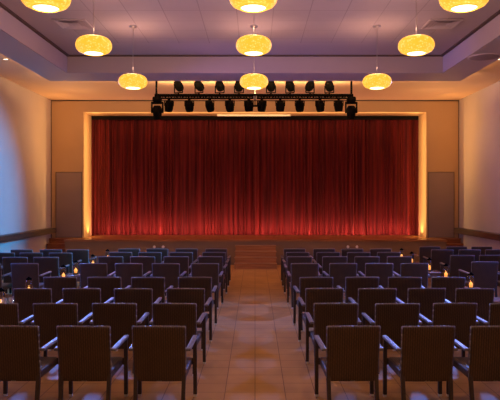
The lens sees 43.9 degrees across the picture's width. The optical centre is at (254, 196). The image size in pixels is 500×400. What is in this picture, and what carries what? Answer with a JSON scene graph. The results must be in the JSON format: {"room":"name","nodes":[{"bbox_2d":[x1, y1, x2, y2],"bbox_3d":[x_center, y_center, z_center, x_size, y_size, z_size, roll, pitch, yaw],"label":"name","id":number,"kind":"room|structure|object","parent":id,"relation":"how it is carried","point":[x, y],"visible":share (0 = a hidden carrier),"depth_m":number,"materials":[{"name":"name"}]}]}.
{"room":"theater auditorium","nodes":[
{"label":"theater auditorium","id":0,"kind":"room"},
{"bbox_2d":[0,76,50,252],"bbox_3d":[-6.940,-0.540,9.700,0.200,5.420,27.800,0,0,0],"label":"wall","id":1,"kind":"structure","parent":0,"point":[25,115],"depth_m":18.40,"materials":[{"name":"beige paint"}]},
{"bbox_2d":[0,228,55,242],"bbox_3d":[-6.719,1.105,14.310,0.238,0.170,12.620,0,0,0],"label":"wall rail","id":2,"kind":"object","parent":1,"relation":"attached to","point":[33,233],"visible":1,"depth_m":17.91,"materials":[{"name":"brown wood"}]},
{"bbox_2d":[0,265,499,399],"bbox_3d":[0.000,2.270,9.700,14.080,0.200,27.800,0,0,0],"label":"floor","id":3,"kind":"structure","parent":0,"point":[255,352],"depth_m":7.75,"materials":[{"name":"beige tile"}]},
{"bbox_2d":[0,263,11,299],"bbox_3d":[-5.179,1.725,12.301,0.652,0.890,0.637,0,0,2],"label":"wicker armchair","id":4,"kind":"object","parent":3,"relation":"on","point":[4,286],"visible":0.44,"depth_m":12.12,"materials":[{"name":"wicker"}]},
{"bbox_2d":[1,257,27,298],"bbox_3d":[-5.139,1.725,13.540,0.652,0.890,0.637,0,0,-1],"label":"wicker armchair","id":5,"kind":"object","parent":3,"relation":"on","point":[6,261],"visible":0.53,"depth_m":13.25,"materials":[{"name":"wicker"}]},
{"bbox_2d":[0,303,32,325],"bbox_3d":[-3.138,1.725,7.794,0.652,0.890,0.637,0,0,0],"label":"wicker armchair","id":6,"kind":"object","parent":3,"relation":"on","point":[9,312],"visible":0.38,"depth_m":7.50,"materials":[{"name":"wicker"}]},
{"bbox_2d":[0,325,58,399],"bbox_3d":[-2.423,1.725,6.478,0.652,0.890,0.637,0,0,1],"label":"wicker armchair","id":7,"kind":"object","parent":3,"relation":"on","point":[20,359],"visible":0.84,"depth_m":6.21,"materials":[{"name":"wicker"}]},
{"bbox_2d":[9,263,51,295],"bbox_3d":[-4.469,1.725,12.317,0.652,0.890,0.637,0,0,1],"label":"wicker armchair","id":8,"kind":"object","parent":3,"relation":"on","point":[20,272],"visible":0.6,"depth_m":12.04,"materials":[{"name":"wicker"}]},
{"bbox_2d":[20,253,42,262],"bbox_3d":[-5.156,1.725,14.589,0.652,0.890,0.637,0,0,1],"label":"wicker armchair","id":9,"kind":"object","parent":3,"relation":"on","point":[30,256],"visible":0.25,"depth_m":14.28,"materials":[{"name":"wicker"}]},
{"bbox_2d":[13,288,62,350],"bbox_3d":[-3.131,1.725,9.009,0.652,0.890,0.637,0,0,0],"label":"wicker armchair","id":10,"kind":"object","parent":3,"relation":"on","point":[25,298],"visible":0.47,"depth_m":8.72,"materials":[{"name":"wicker"}]},
{"bbox_2d":[33,257,69,282],"bbox_3d":[-4.469,1.725,13.546,0.652,0.890,0.637,0,0,0],"label":"wicker armchair","id":11,"kind":"object","parent":3,"relation":"on","point":[46,264],"visible":0.52,"depth_m":13.26,"materials":[{"name":"wicker"}]},
{"bbox_2d":[47,238,69,252],"bbox_3d":[-6.490,1.770,20.180,0.670,0.800,1.220,0,0,0],"label":"steps","id":12,"kind":"structure","parent":3,"relation":"on","point":[54,243],"depth_m":20.31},
{"bbox_2d":[31,303,92,356],"bbox_3d":[-2.421,1.725,7.786,0.652,0.890,0.637,0,0,-1],"label":"wicker armchair","id":13,"kind":"object","parent":3,"relation":"on","point":[47,316],"visible":0.4,"depth_m":7.50,"materials":[{"name":"wicker"}]},
{"bbox_2d":[43,277,87,302],"bbox_3d":[-3.135,1.725,10.252,0.652,0.890,0.637,0,0,0],"label":"wicker armchair","id":14,"kind":"object","parent":3,"relation":"on","point":[56,284],"visible":0.38,"depth_m":9.96,"materials":[{"name":"wicker"}]},
{"bbox_2d":[49,253,81,287],"bbox_3d":[-4.485,1.725,14.584,0.652,0.890,0.637,0,0,0],"label":"wicker armchair","id":15,"kind":"object","parent":3,"relation":"on","point":[64,258],"visible":0.42,"depth_m":14.30,"materials":[{"name":"wicker"}]},
{"bbox_2d":[67,249,96,269],"bbox_3d":[-4.338,1.725,15.454,0.652,0.890,0.637,0,0,0],"label":"wicker armchair","id":16,"kind":"object","parent":3,"relation":"on","point":[77,254],"visible":0.39,"depth_m":15.16,"materials":[{"name":"wicker"}]},
{"bbox_2d":[62,288,113,325],"bbox_3d":[-2.439,1.725,9.014,0.652,0.890,0.637,0,0,0],"label":"wicker armchair","id":17,"kind":"object","parent":3,"relation":"on","point":[84,297],"visible":0.38,"depth_m":8.72,"materials":[{"name":"wicker"}]},
{"bbox_2d":[54,326,128,399],"bbox_3d":[-1.708,1.725,6.471,0.652,0.890,0.637,0,0,1],"label":"wicker armchair","id":18,"kind":"object","parent":3,"relation":"on","point":[84,352],"visible":1,"depth_m":6.20,"materials":[{"name":"wicker"}]},
{"bbox_2d":[78,263,114,287],"bbox_3d":[-3.131,1.725,12.315,0.652,0.890,0.637,0,0,1],"label":"wicker armchair","id":19,"kind":"object","parent":3,"relation":"on","point":[86,269],"visible":0.46,"depth_m":12.02,"materials":[{"name":"wicker"}]},
{"bbox_2d":[87,277,130,302],"bbox_3d":[-2.433,1.725,10.254,0.652,0.890,0.637,0,0,-2],"label":"wicker armchair","id":20,"kind":"object","parent":3,"relation":"on","point":[107,285],"visible":0.33,"depth_m":9.96,"materials":[{"name":"wicker"}]},
{"bbox_2d":[98,256,122,276],"bbox_3d":[-3.128,1.725,13.703,0.652,0.890,0.637,0,0,-1],"label":"wicker armchair","id":21,"kind":"object","parent":3,"relation":"on","point":[110,260],"visible":0.27,"depth_m":13.40,"materials":[{"name":"wicker"}]},
{"bbox_2d":[89,303,148,375],"bbox_3d":[-1.706,1.725,7.800,0.652,0.890,0.637,0,0,0],"label":"wicker armchair","id":22,"kind":"object","parent":3,"relation":"on","point":[121,317],"visible":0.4,"depth_m":7.51,"materials":[{"name":"wicker"}]},
{"bbox_2d":[109,252,131,262],"bbox_3d":[-3.135,1.725,14.746,0.652,0.890,0.637,0,0,0],"label":"wicker armchair","id":23,"kind":"object","parent":3,"relation":"on","point":[126,255],"visible":0.2,"depth_m":14.44,"materials":[{"name":"wicker"}]},
{"bbox_2d":[113,263,150,287],"bbox_3d":[-2.440,1.725,12.308,0.652,0.890,0.637,0,0,2],"label":"wicker armchair","id":24,"kind":"object","parent":3,"relation":"on","point":[125,271],"visible":0.42,"depth_m":12.02,"materials":[{"name":"wicker"}]},
{"bbox_2d":[114,288,161,350],"bbox_3d":[-1.719,1.725,9.009,0.652,0.890,0.637,0,0,-1],"label":"wicker armchair","id":25,"kind":"object","parent":3,"relation":"on","point":[143,297],"visible":0.42,"depth_m":8.71,"materials":[{"name":"wicker"}]},
{"bbox_2d":[130,256,154,276],"bbox_3d":[-2.429,1.725,13.678,0.652,0.890,0.637,0,0,0],"label":"wicker armchair","id":26,"kind":"object","parent":3,"relation":"on","point":[147,261],"visible":0.22,"depth_m":13.38,"materials":[{"name":"wicker"}]},
{"bbox_2d":[138,252,163,262],"bbox_3d":[-2.442,1.725,14.725,0.652,0.890,0.637,0,0,1],"label":"wicker armchair","id":27,"kind":"object","parent":3,"relation":"on","point":[158,255],"visible":0.3,"depth_m":14.42,"materials":[{"name":"wicker"}]},
{"bbox_2d":[131,277,172,302],"bbox_3d":[-1.716,1.725,10.237,0.652,0.890,0.637,0,0,0],"label":"wicker armchair","id":28,"kind":"object","parent":3,"relation":"on","point":[157,284],"visible":0.33,"depth_m":9.94,"materials":[{"name":"wicker"}]},
{"bbox_2d":[129,326,197,399],"bbox_3d":[-0.956,1.725,6.470,0.652,0.890,0.637,0,0,1],"label":"wicker armchair","id":29,"kind":"object","parent":3,"relation":"on","point":[159,352],"visible":1,"depth_m":6.20,"materials":[{"name":"wicker"}]},
{"bbox_2d":[150,263,186,290],"bbox_3d":[-1.721,1.725,12.297,0.652,0.890,0.637,0,0,1],"label":"wicker armchair","id":30,"kind":"object","parent":3,"relation":"on","point":[170,271],"visible":0.48,"depth_m":12.01,"materials":[{"name":"wicker"}]},
{"bbox_2d":[149,303,205,375],"bbox_3d":[-0.969,1.725,7.792,0.652,0.890,0.637,0,0,2],"label":"wicker armchair","id":31,"kind":"object","parent":3,"relation":"on","point":[163,314],"visible":0.66,"depth_m":7.50,"materials":[{"name":"wicker"}]},
{"bbox_2d":[164,256,190,296],"bbox_3d":[-1.700,1.725,13.693,0.652,0.890,0.637,0,0,1],"label":"wicker armchair","id":32,"kind":"object","parent":3,"relation":"on","point":[183,261],"visible":0.33,"depth_m":13.40,"materials":[{"name":"wicker"}]},
{"bbox_2d":[170,252,197,273],"bbox_3d":[-1.710,1.725,14.728,0.652,0.890,0.637,0,0,2],"label":"wicker armchair","id":33,"kind":"object","parent":3,"relation":"on","point":[189,254],"visible":0.32,"depth_m":14.43,"materials":[{"name":"wicker"}]},
{"bbox_2d":[166,288,211,350],"bbox_3d":[-0.972,1.725,9.021,0.652,0.890,0.637,0,0,1],"label":"wicker armchair","id":34,"kind":"object","parent":3,"relation":"on","point":[174,295],"visible":0.55,"depth_m":8.73,"materials":[{"name":"wicker"}]},
{"bbox_2d":[178,277,216,324],"bbox_3d":[-0.966,1.725,10.252,0.652,0.890,0.637,0,0,0],"label":"wicker armchair","id":35,"kind":"object","parent":3,"relation":"on","point":[183,282],"visible":0.54,"depth_m":9.96,"materials":[{"name":"wicker"}]},
{"bbox_2d":[189,263,223,308],"bbox_3d":[-0.967,1.725,12.302,0.652,0.890,0.637,0,0,1],"label":"wicker armchair","id":36,"kind":"object","parent":3,"relation":"on","point":[197,269],"visible":0.58,"depth_m":12.01,"materials":[{"name":"wicker"}]},
{"bbox_2d":[198,256,227,293],"bbox_3d":[-0.953,1.725,13.682,0.652,0.890,0.637,0,0,2],"label":"wicker armchair","id":37,"kind":"object","parent":3,"relation":"on","point":[201,259],"visible":0.46,"depth_m":13.39,"materials":[{"name":"wicker"}]},
{"bbox_2d":[202,252,228,289],"bbox_3d":[-0.953,1.725,14.739,0.652,0.890,0.637,0,0,1],"label":"wicker armchair","id":38,"kind":"object","parent":3,"relation":"on","point":[223,254],"visible":0.43,"depth_m":14.45,"materials":[{"name":"wicker"}]},
{"bbox_2d":[205,249,230,280],"bbox_3d":[-0.957,1.725,15.701,0.652,0.890,0.637,0,0,1],"label":"wicker armchair","id":39,"kind":"object","parent":3,"relation":"on","point":[206,250],"visible":0.34,"depth_m":15.41,"materials":[{"name":"wicker"}]},
{"bbox_2d":[64,235,446,264],"bbox_3d":[0.020,1.770,21.550,12.240,0.800,3.500,0,0,0],"label":"stage","id":40,"kind":"object","parent":3,"relation":"on","point":[97,245],"visible":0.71,"depth_m":19.83,"materials":[{"name":"paint"}]},
{"bbox_2d":[91,120,418,234],"bbox_3d":[-0.001,-0.775,22.014,12.400,4.250,0.313,0,0,1],"label":"stage curtain","id":41,"kind":"object","parent":40,"relation":"on","point":[149,177],"visible":0.91,"depth_m":22.07,"materials":[{"name":"red fabric"}]},
{"bbox_2d":[234,245,276,268],"bbox_3d":[0.020,1.850,19.227,1.300,0.640,1.145,0,0,0],"label":"steps","id":42,"kind":"structure","parent":3,"relation":"on","point":[246,256],"depth_m":18.96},
{"bbox_2d":[281,249,305,280],"bbox_3d":[0.986,1.725,15.689,0.652,0.890,0.637,0,0,0],"label":"wicker armchair","id":43,"kind":"object","parent":3,"relation":"on","point":[285,250],"visible":0.3,"depth_m":15.39,"materials":[{"name":"wicker"}]},
{"bbox_2d":[282,252,308,288],"bbox_3d":[0.986,1.725,14.747,0.652,0.890,0.637,0,0,-2],"label":"wicker armchair","id":44,"kind":"object","parent":3,"relation":"on","point":[287,253],"visible":0.37,"depth_m":14.46,"materials":[{"name":"wicker"}]},
{"bbox_2d":[284,256,311,292],"bbox_3d":[0.969,1.725,13.688,0.652,0.890,0.637,0,0,1],"label":"wicker armchair","id":45,"kind":"object","parent":3,"relation":"on","point":[290,259],"visible":0.38,"depth_m":13.39,"materials":[{"name":"wicker"}]},
{"bbox_2d":[287,263,320,308],"bbox_3d":[0.969,1.725,12.307,0.652,0.890,0.637,0,0,0],"label":"wicker armchair","id":46,"kind":"object","parent":3,"relation":"on","point":[298,270],"visible":0.6,"depth_m":12.02,"materials":[{"name":"wicker"}]},
{"bbox_2d":[293,277,332,331],"bbox_3d":[0.980,1.725,10.239,0.652,0.890,0.637,0,0,-1],"label":"wicker armchair","id":47,"kind":"object","parent":3,"relation":"on","point":[305,282],"visible":0.5,"depth_m":9.95,"materials":[{"name":"wicker"}]},
{"bbox_2d":[298,288,344,341],"bbox_3d":[0.977,1.725,9.033,0.652,0.890,0.637,0,0,-1],"label":"wicker armchair","id":48,"kind":"object","parent":3,"relation":"on","point":[312,295],"visible":0.48,"depth_m":8.74,"materials":[{"name":"wicker"}]},
{"bbox_2d":[312,252,339,273],"bbox_3d":[1.711,1.725,14.723,0.652,0.890,0.637,0,0,1],"label":"wicker armchair","id":49,"kind":"object","parent":3,"relation":"on","point":[320,255],"visible":0.3,"depth_m":14.43,"materials":[{"name":"wicker"}]},
{"bbox_2d":[305,303,360,372],"bbox_3d":[0.983,1.725,7.805,0.652,0.890,0.637,0,0,0],"label":"wicker armchair","id":50,"kind":"object","parent":3,"relation":"on","point":[325,314],"visible":0.6,"depth_m":7.52,"materials":[{"name":"wicker"}]},
{"bbox_2d":[319,256,346,276],"bbox_3d":[1.722,1.725,13.693,0.652,0.890,0.637,0,0,-1],"label":"wicker armchair","id":51,"kind":"object","parent":3,"relation":"on","point":[326,260],"visible":0.31,"depth_m":13.39,"materials":[{"name":"wicker"}]},
{"bbox_2d":[322,263,358,289],"bbox_3d":[1.706,1.725,12.322,0.652,0.890,0.637,0,0,-2],"label":"wicker armchair","id":52,"kind":"object","parent":3,"relation":"on","point":[338,271],"visible":0.41,"depth_m":12.03,"materials":[{"name":"wicker"}]},
{"bbox_2d":[314,326,383,399],"bbox_3d":[0.977,1.725,6.473,0.652,0.890,0.637,0,0,-1],"label":"wicker armchair","id":53,"kind":"object","parent":3,"relation":"on","point":[352,352],"visible":1,"depth_m":6.20,"materials":[{"name":"wicker"}]},
{"bbox_2d":[337,277,378,302],"bbox_3d":[1.722,1.725,10.263,0.652,0.890,0.637,0,0,-1],"label":"wicker armchair","id":54,"kind":"object","parent":3,"relation":"on","point":[352,284],"visible":0.42,"depth_m":9.97,"materials":[{"name":"wicker"}]},
{"bbox_2d":[347,252,369,262],"bbox_3d":[2.413,1.725,14.723,0.652,0.890,0.637,0,0,0],"label":"wicker armchair","id":55,"kind":"object","parent":3,"relation":"on","point":[350,255],"visible":0.2,"depth_m":14.42,"materials":[{"name":"wicker"}]},
{"bbox_2d":[354,256,379,276],"bbox_3d":[2.416,1.725,13.684,0.652,0.890,0.637,0,0,-1],"label":"wicker armchair","id":56,"kind":"object","parent":3,"relation":"on","point":[360,260],"visible":0.2,"depth_m":13.38,"materials":[{"name":"wicker"}]},
{"bbox_2d":[348,288,396,350],"bbox_3d":[1.724,1.725,9.015,0.652,0.890,0.637,0,0,0],"label":"wicker armchair","id":57,"kind":"object","parent":3,"relation":"on","point":[367,297],"visible":0.44,"depth_m":8.72,"materials":[{"name":"wicker"}]},
{"bbox_2d":[358,263,394,287],"bbox_3d":[2.419,1.725,12.311,0.652,0.890,0.637,0,0,1],"label":"wicker armchair","id":58,"kind":"object","parent":3,"relation":"on","point":[383,271],"visible":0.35,"depth_m":12.02,"materials":[{"name":"wicker"}]},
{"bbox_2d":[377,252,399,262],"bbox_3d":[3.120,1.725,14.742,0.652,0.890,0.637,0,0,0],"label":"wicker armchair","id":59,"kind":"object","parent":3,"relation":"on","point":[383,255],"visible":0.18,"depth_m":14.44,"materials":[{"name":"wicker"}]},
{"bbox_2d":[362,303,421,348],"bbox_3d":[1.719,1.725,7.779,0.652,0.890,0.637,0,0,-1],"label":"wicker armchair","id":60,"kind":"object","parent":3,"relation":"on","point":[391,317],"visible":0.44,"depth_m":7.49,"materials":[{"name":"wicker"}]},
{"bbox_2d":[387,256,411,276],"bbox_3d":[3.122,1.725,13.703,0.652,0.890,0.637,0,0,-1],"label":"wicker armchair","id":61,"kind":"object","parent":3,"relation":"on","point":[396,260],"visible":0.27,"depth_m":13.40,"materials":[{"name":"wicker"}]},
{"bbox_2d":[379,277,421,302],"bbox_3d":[2.417,1.725,10.249,0.652,0.890,0.637,0,0,1],"label":"wicker armchair","id":62,"kind":"object","parent":3,"relation":"on","point":[401,284],"visible":0.32,"depth_m":9.95,"materials":[{"name":"wicker"}]},
{"bbox_2d":[393,263,429,287],"bbox_3d":[3.100,1.725,12.307,0.652,0.890,0.637,0,0,1],"label":"wicker armchair","id":63,"kind":"object","parent":3,"relation":"on","point":[407,269],"visible":0.47,"depth_m":12.01,"materials":[{"name":"wicker"}]},
{"bbox_2d":[382,326,457,399],"bbox_3d":[1.721,1.725,6.465,0.652,0.890,0.637,0,0,-2],"label":"wicker armchair","id":64,"kind":"object","parent":3,"relation":"on","point":[427,352],"visible":1,"depth_m":6.20,"materials":[{"name":"wicker"}]},
{"bbox_2d":[396,288,445,325],"bbox_3d":[2.417,1.725,9.033,0.652,0.890,0.637,0,0,-2],"label":"wicker armchair","id":65,"kind":"object","parent":3,"relation":"on","point":[425,297],"visible":0.31,"depth_m":8.74,"materials":[{"name":"wicker"}]},
{"bbox_2d":[412,246,439,265],"bbox_3d":[4.533,1.725,16.352,0.652,0.890,0.637,0,0,0],"label":"wicker armchair","id":66,"kind":"object","parent":3,"relation":"on","point":[425,251],"visible":0.28,"depth_m":16.06,"materials":[{"name":"wicker"}]},
{"bbox_2d":[423,249,452,272],"bbox_3d":[4.581,1.725,15.434,0.652,0.890,0.637,0,0,1],"label":"wicker armchair","id":67,"kind":"object","parent":3,"relation":"on","point":[437,255],"visible":0.54,"depth_m":15.15,"materials":[{"name":"wicker"}]},
{"bbox_2d":[422,277,464,302],"bbox_3d":[3.113,1.725,10.239,0.652,0.890,0.637,0,0,1],"label":"wicker armchair","id":68,"kind":"object","parent":3,"relation":"on","point":[450,283],"visible":0.27,"depth_m":9.94,"materials":[{"name":"wicker"}]},
{"bbox_2d":[419,303,478,356],"bbox_3d":[2.424,1.725,7.807,0.652,0.890,0.637,0,0,-1],"label":"wicker armchair","id":69,"kind":"object","parent":3,"relation":"on","point":[462,316],"visible":0.48,"depth_m":7.52,"materials":[{"name":"wicker"}]},
{"bbox_2d":[441,238,462,246],"bbox_3d":[6.490,1.770,20.180,0.670,0.800,1.220,0,0,0],"label":"steps","id":70,"kind":"structure","parent":3,"relation":"on","point":[450,242],"depth_m":20.53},
{"bbox_2d":[440,255,474,280],"bbox_3d":[4.581,1.725,13.987,0.652,0.890,0.637,0,0,0],"label":"wicker armchair","id":71,"kind":"object","parent":3,"relation":"on","point":[463,262],"visible":0.52,"depth_m":13.70,"materials":[{"name":"wicker"}]},
{"bbox_2d":[445,288,493,350],"bbox_3d":[3.101,1.725,9.012,0.652,0.890,0.637,0,0,1],"label":"wicker armchair","id":72,"kind":"object","parent":3,"relation":"on","point":[483,297],"visible":0.44,"depth_m":8.72,"materials":[{"name":"wicker"}]},
{"bbox_2d":[458,249,480,261],"bbox_3d":[5.247,1.725,15.442,0.652,0.890,0.637,0,0,0],"label":"wicker armchair","id":73,"kind":"object","parent":3,"relation":"on","point":[476,252],"visible":0.23,"depth_m":15.14,"materials":[{"name":"wicker"}]},
{"bbox_2d":[446,326,499,399],"bbox_3d":[2.411,1.725,6.469,0.652,0.890,0.637,0,0,-1],"label":"wicker armchair","id":74,"kind":"object","parent":3,"relation":"on","point":[482,363],"visible":0.8,"depth_m":6.20,"materials":[{"name":"wicker"}]},
{"bbox_2d":[458,261,499,296],"bbox_3d":[4.573,1.725,12.627,0.652,0.890,0.637,0,0,-1],"label":"wicker armchair","id":75,"kind":"object","parent":3,"relation":"on","point":[485,273],"visible":0.69,"depth_m":12.35,"materials":[{"name":"wicker"}]},
{"bbox_2d":[468,303,499,356],"bbox_3d":[3.105,1.725,7.788,0.652,0.890,0.637,0,0,-1],"label":"wicker armchair","id":76,"kind":"object","parent":3,"relation":"on","point":[494,308],"visible":0.31,"depth_m":7.50,"materials":[{"name":"wicker"}]},
{"bbox_2d":[479,255,499,279],"bbox_3d":[5.241,1.725,14.000,0.652,0.890,0.637,0,0,1],"label":"wicker armchair","id":77,"kind":"object","parent":3,"relation":"on","point":[496,258],"visible":0.19,"depth_m":13.70,"materials":[{"name":"wicker"}]},
{"bbox_2d":[0,53,499,99],"bbox_3d":[0.000,-3.310,9.700,14.080,0.120,27.800,0,0,0],"label":"ceiling","id":78,"kind":"structure","parent":0,"point":[11,70],"depth_m":18.74,"materials":[{"name":"paint"}]},
{"bbox_2d":[154,81,352,106],"bbox_3d":[-0.030,-2.874,17.294,5.550,0.751,0.287,0,0,0],"label":"lighting truss","id":79,"kind":"object","parent":78,"relation":"hanging from","point":[163,96],"visible":0.95,"depth_m":17.27,"materials":[{"name":"black metal"}]},
{"bbox_2d":[151,94,163,118],"bbox_3d":[-2.710,-2.505,17.207,0.342,0.712,0.292,0,0,0],"label":"spotlight","id":80,"kind":"object","parent":79,"relation":"hanging from","point":[157,111],"visible":1,"depth_m":17.13,"materials":[{"name":"black metal"}]},
{"bbox_2d":[184,98,193,111],"bbox_3d":[-1.829,-2.561,17.286,0.255,0.405,0.276,0,0,37],"label":"spotlight","id":81,"kind":"object","parent":79,"relation":"hanging from","point":[189,104],"visible":1,"depth_m":17.20,"materials":[{"name":"black metal"}]},
{"bbox_2d":[275,98,284,111],"bbox_3d":[0.706,-2.565,17.283,0.248,0.398,0.258,0,0,-36],"label":"spotlight","id":82,"kind":"object","parent":79,"relation":"hanging from","point":[280,105],"visible":1,"depth_m":17.20,"materials":[{"name":"black metal"}]},
{"bbox_2d":[345,94,357,118],"bbox_3d":[2.669,-2.505,17.207,0.342,0.712,0.292,0,0,0],"label":"spotlight","id":83,"kind":"object","parent":79,"relation":"hanging from","point":[350,110],"visible":1,"depth_m":17.12,"materials":[{"name":"black metal"}]},
{"bbox_2d":[91,116,418,119],"bbox_3d":[0.000,-2.980,21.870,12.600,0.500,0.060,0,0,0],"label":"valance","id":84,"kind":"object","parent":78,"relation":"hanging from","point":[92,117],"visible":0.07,"depth_m":21.84,"materials":[{"name":"fabric"}]},
{"bbox_2d":[0,0,499,54],"bbox_3d":[0.000,-3.520,5.625,9.780,0.120,19.650,0,0,0],"label":"ceiling","id":85,"kind":"structure","parent":0,"point":[65,39],"depth_m":14.07,"materials":[{"name":"paint"}]},
{"bbox_2d":[0,2,499,56],"bbox_3d":[0.000,-3.445,5.525,9.180,0.030,19.250,0,0,0],"label":"trim","id":86,"kind":"structure","parent":85,"relation":"attached to","point":[3,6],"depth_m":15.08,"materials":[{"name":"paint"}]},
{"bbox_2d":[0,30,499,80],"bbox_3d":[0.000,-3.200,6.050,10.720,0.340,20.300,0,0,0],"label":"ceiling","id":87,"kind":"structure","parent":0,"point":[11,48],"depth_m":15.34,"materials":[{"name":"grey paint"}]},
{"bbox_2d":[0,7,499,72],"bbox_3d":[0.000,-3.232,5.540,9.240,0.397,19.280,0,0,0],"label":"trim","id":88,"kind":"structure","parent":87,"relation":"attached to","point":[9,24],"depth_m":15.15,"materials":[{"name":"paint"}]},
{"bbox_2d":[468,53,499,60],"bbox_3d":[4.925,-3.020,13.338,0.659,0.020,0.667,0,0,0],"label":"ceiling speaker","id":89,"kind":"object","parent":87,"relation":"attached to","point":[485,56],"visible":1,"depth_m":13.28,"materials":[{"name":"grey paint"}]},
{"bbox_2d":[55,0,454,42],"bbox_3d":[0.000,-3.454,4.950,7.480,0.012,17.900,0,0,0],"label":"ceiling tiles","id":90,"kind":"structure","parent":0,"point":[156,21],"depth_m":12.11,"materials":[{"name":"tile"}]},
{"bbox_2d":[21,0,70,12],"bbox_3d":[-2.480,-2.837,7.350,0.578,1.222,0.578,0,0,0],"label":"pendant lamp","id":91,"kind":"object","parent":90,"relation":"hanging from","point":[47,6],"visible":1,"depth_m":7.27,"materials":[{"name":"yellow"}]},
{"bbox_2d":[33,5,57,11],"bbox_3d":[-2.480,-2.237,7.350,0.298,0.022,0.298,0,0,0],"label":"diffuser","id":92,"kind":"object","parent":91,"relation":"attached to","point":[41,8],"depth_m":7.33,"materials":[{"name":"beige"}]},
{"bbox_2d":[51,19,92,28],"bbox_3d":[-3.620,-3.437,12.350,0.660,0.022,0.660,0,0,0],"label":"air vent","id":93,"kind":"object","parent":90,"relation":"attached to","point":[62,23],"visible":0.96,"depth_m":12.31,"materials":[{"name":"metal"}]},
{"bbox_2d":[75,0,111,55],"bbox_3d":[-2.600,-2.876,10.000,0.578,1.145,0.578,0,0,0],"label":"pendant lamp","id":94,"kind":"object","parent":90,"relation":"hanging from","point":[91,45],"visible":1,"depth_m":9.80,"materials":[{"name":"yellow"}]},
{"bbox_2d":[118,25,147,89],"bbox_3d":[-2.460,-2.816,12.500,0.578,1.264,0.578,0,0,0],"label":"pendant lamp","id":95,"kind":"object","parent":90,"relation":"hanging from","point":[130,81],"visible":1,"depth_m":12.30,"materials":[{"name":"yellow"}]},
{"bbox_2d":[230,0,276,12],"bbox_3d":[-0.020,-2.837,7.350,0.578,1.222,0.578,0,0,0],"label":"pendant lamp","id":96,"kind":"object","parent":90,"relation":"hanging from","point":[250,6],"visible":1,"depth_m":7.27,"materials":[{"name":"glass"}]},
{"bbox_2d":[241,5,264,11],"bbox_3d":[-0.020,-2.237,7.350,0.298,0.022,0.298,0,0,0],"label":"diffuser","id":97,"kind":"object","parent":96,"relation":"attached to","point":[245,8],"depth_m":7.33,"materials":[{"name":"beige"}]},
{"bbox_2d":[236,13,271,55],"bbox_3d":[-0.020,-2.876,10.000,0.578,1.145,0.578,0,0,0],"label":"pendant lamp","id":98,"kind":"object","parent":90,"relation":"hanging from","point":[249,45],"visible":1,"depth_m":9.80,"materials":[{"name":"glass"}]},
{"bbox_2d":[240,25,267,89],"bbox_3d":[-0.020,-2.816,12.500,0.578,1.264,0.578,0,0,0],"label":"pendant lamp","id":99,"kind":"object","parent":90,"relation":"hanging from","point":[253,81],"visible":0.98,"depth_m":12.30,"materials":[{"name":"glass"}]},
{"bbox_2d":[362,25,391,89],"bbox_3d":[2.460,-2.816,12.500,0.578,1.264,0.578,0,0,0],"label":"pendant lamp","id":100,"kind":"object","parent":90,"relation":"hanging from","point":[378,81],"visible":1,"depth_m":12.30,"materials":[{"name":"glass"}]},
{"bbox_2d":[398,0,434,55],"bbox_3d":[2.600,-2.876,10.000,0.578,1.145,0.578,0,0,0],"label":"pendant lamp","id":101,"kind":"object","parent":90,"relation":"hanging from","point":[412,45],"visible":1,"depth_m":9.80,"materials":[{"name":"glass"}]},
{"bbox_2d":[421,19,463,28],"bbox_3d":[3.720,-3.437,12.350,0.660,0.022,0.660,0,0,0],"label":"air vent","id":102,"kind":"object","parent":90,"relation":"attached to","point":[432,23],"visible":1,"depth_m":12.31,"materials":[{"name":"metal"}]},
{"bbox_2d":[439,0,488,12],"bbox_3d":[2.480,-2.837,7.350,0.578,1.222,0.578,0,0,0],"label":"pendant lamp","id":103,"kind":"object","parent":90,"relation":"hanging from","point":[457,6],"visible":1,"depth_m":7.27,"materials":[{"name":"glass"}]},
{"bbox_2d":[452,5,476,11],"bbox_3d":[2.480,-2.237,7.350,0.298,0.022,0.298,0,0,0],"label":"diffuser","id":104,"kind":"object","parent":103,"relation":"attached to","point":[455,8],"depth_m":7.33,"materials":[{"name":"beige"}]},
{"bbox_2d":[52,101,457,237],"bbox_3d":[0.000,-0.540,21.300,13.680,5.420,1.000,0,0,0],"label":"wall","id":105,"kind":"structure","parent":0,"point":[71,120],"depth_m":20.80,"materials":[{"name":"beige paint"}]},
{"bbox_2d":[56,172,81,237],"bbox_3d":[-6.240,0.265,20.782,0.880,2.210,0.035,0,0,0],"label":"wall panel","id":106,"kind":"object","parent":105,"relation":"attached to","point":[68,184],"visible":1,"depth_m":20.77,"materials":[{"name":"wood"}]},
{"bbox_2d":[217,114,289,115],"bbox_3d":[-0.040,-2.817,21.360,2.520,0.063,0.120,0,0,0],"label":"case","id":107,"kind":"object","parent":105,"relation":"attached to","point":[217,114],"visible":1,"depth_m":21.30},
{"bbox_2d":[51,100,458,100],"bbox_3d":[0.000,-3.232,20.785,13.680,0.035,0.030,0,0,0],"label":"trim","id":108,"kind":"structure","parent":105,"relation":"attached to","point":[51,100],"depth_m":20.77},
{"bbox_2d":[51,101,458,237],"bbox_3d":[0.000,-0.522,20.785,13.680,5.385,0.030,0,0,0],"label":"trim","id":109,"kind":"structure","parent":105,"relation":"attached to","point":[51,101],"depth_m":20.77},
{"bbox_2d":[428,172,453,237],"bbox_3d":[6.240,0.265,20.782,0.880,2.210,0.035,0,0,0],"label":"wall panel","id":110,"kind":"object","parent":105,"relation":"attached to","point":[440,184],"visible":1,"depth_m":20.77,"materials":[{"name":"wood"}]},
{"bbox_2d":[459,81,499,248],"bbox_3d":[6.940,-0.540,9.700,0.200,5.420,27.800,0,0,0],"label":"wall","id":111,"kind":"structure","parent":0,"point":[479,112],"depth_m":18.89,"materials":[{"name":"beige paint"}]},
{"bbox_2d":[454,228,499,240],"bbox_3d":[6.719,1.105,14.310,0.238,0.170,12.620,0,0,0],"label":"wall rail","id":112,"kind":"object","parent":111,"relation":"attached to","point":[476,233],"visible":1,"depth_m":18.33,"materials":[{"name":"brown wood"}]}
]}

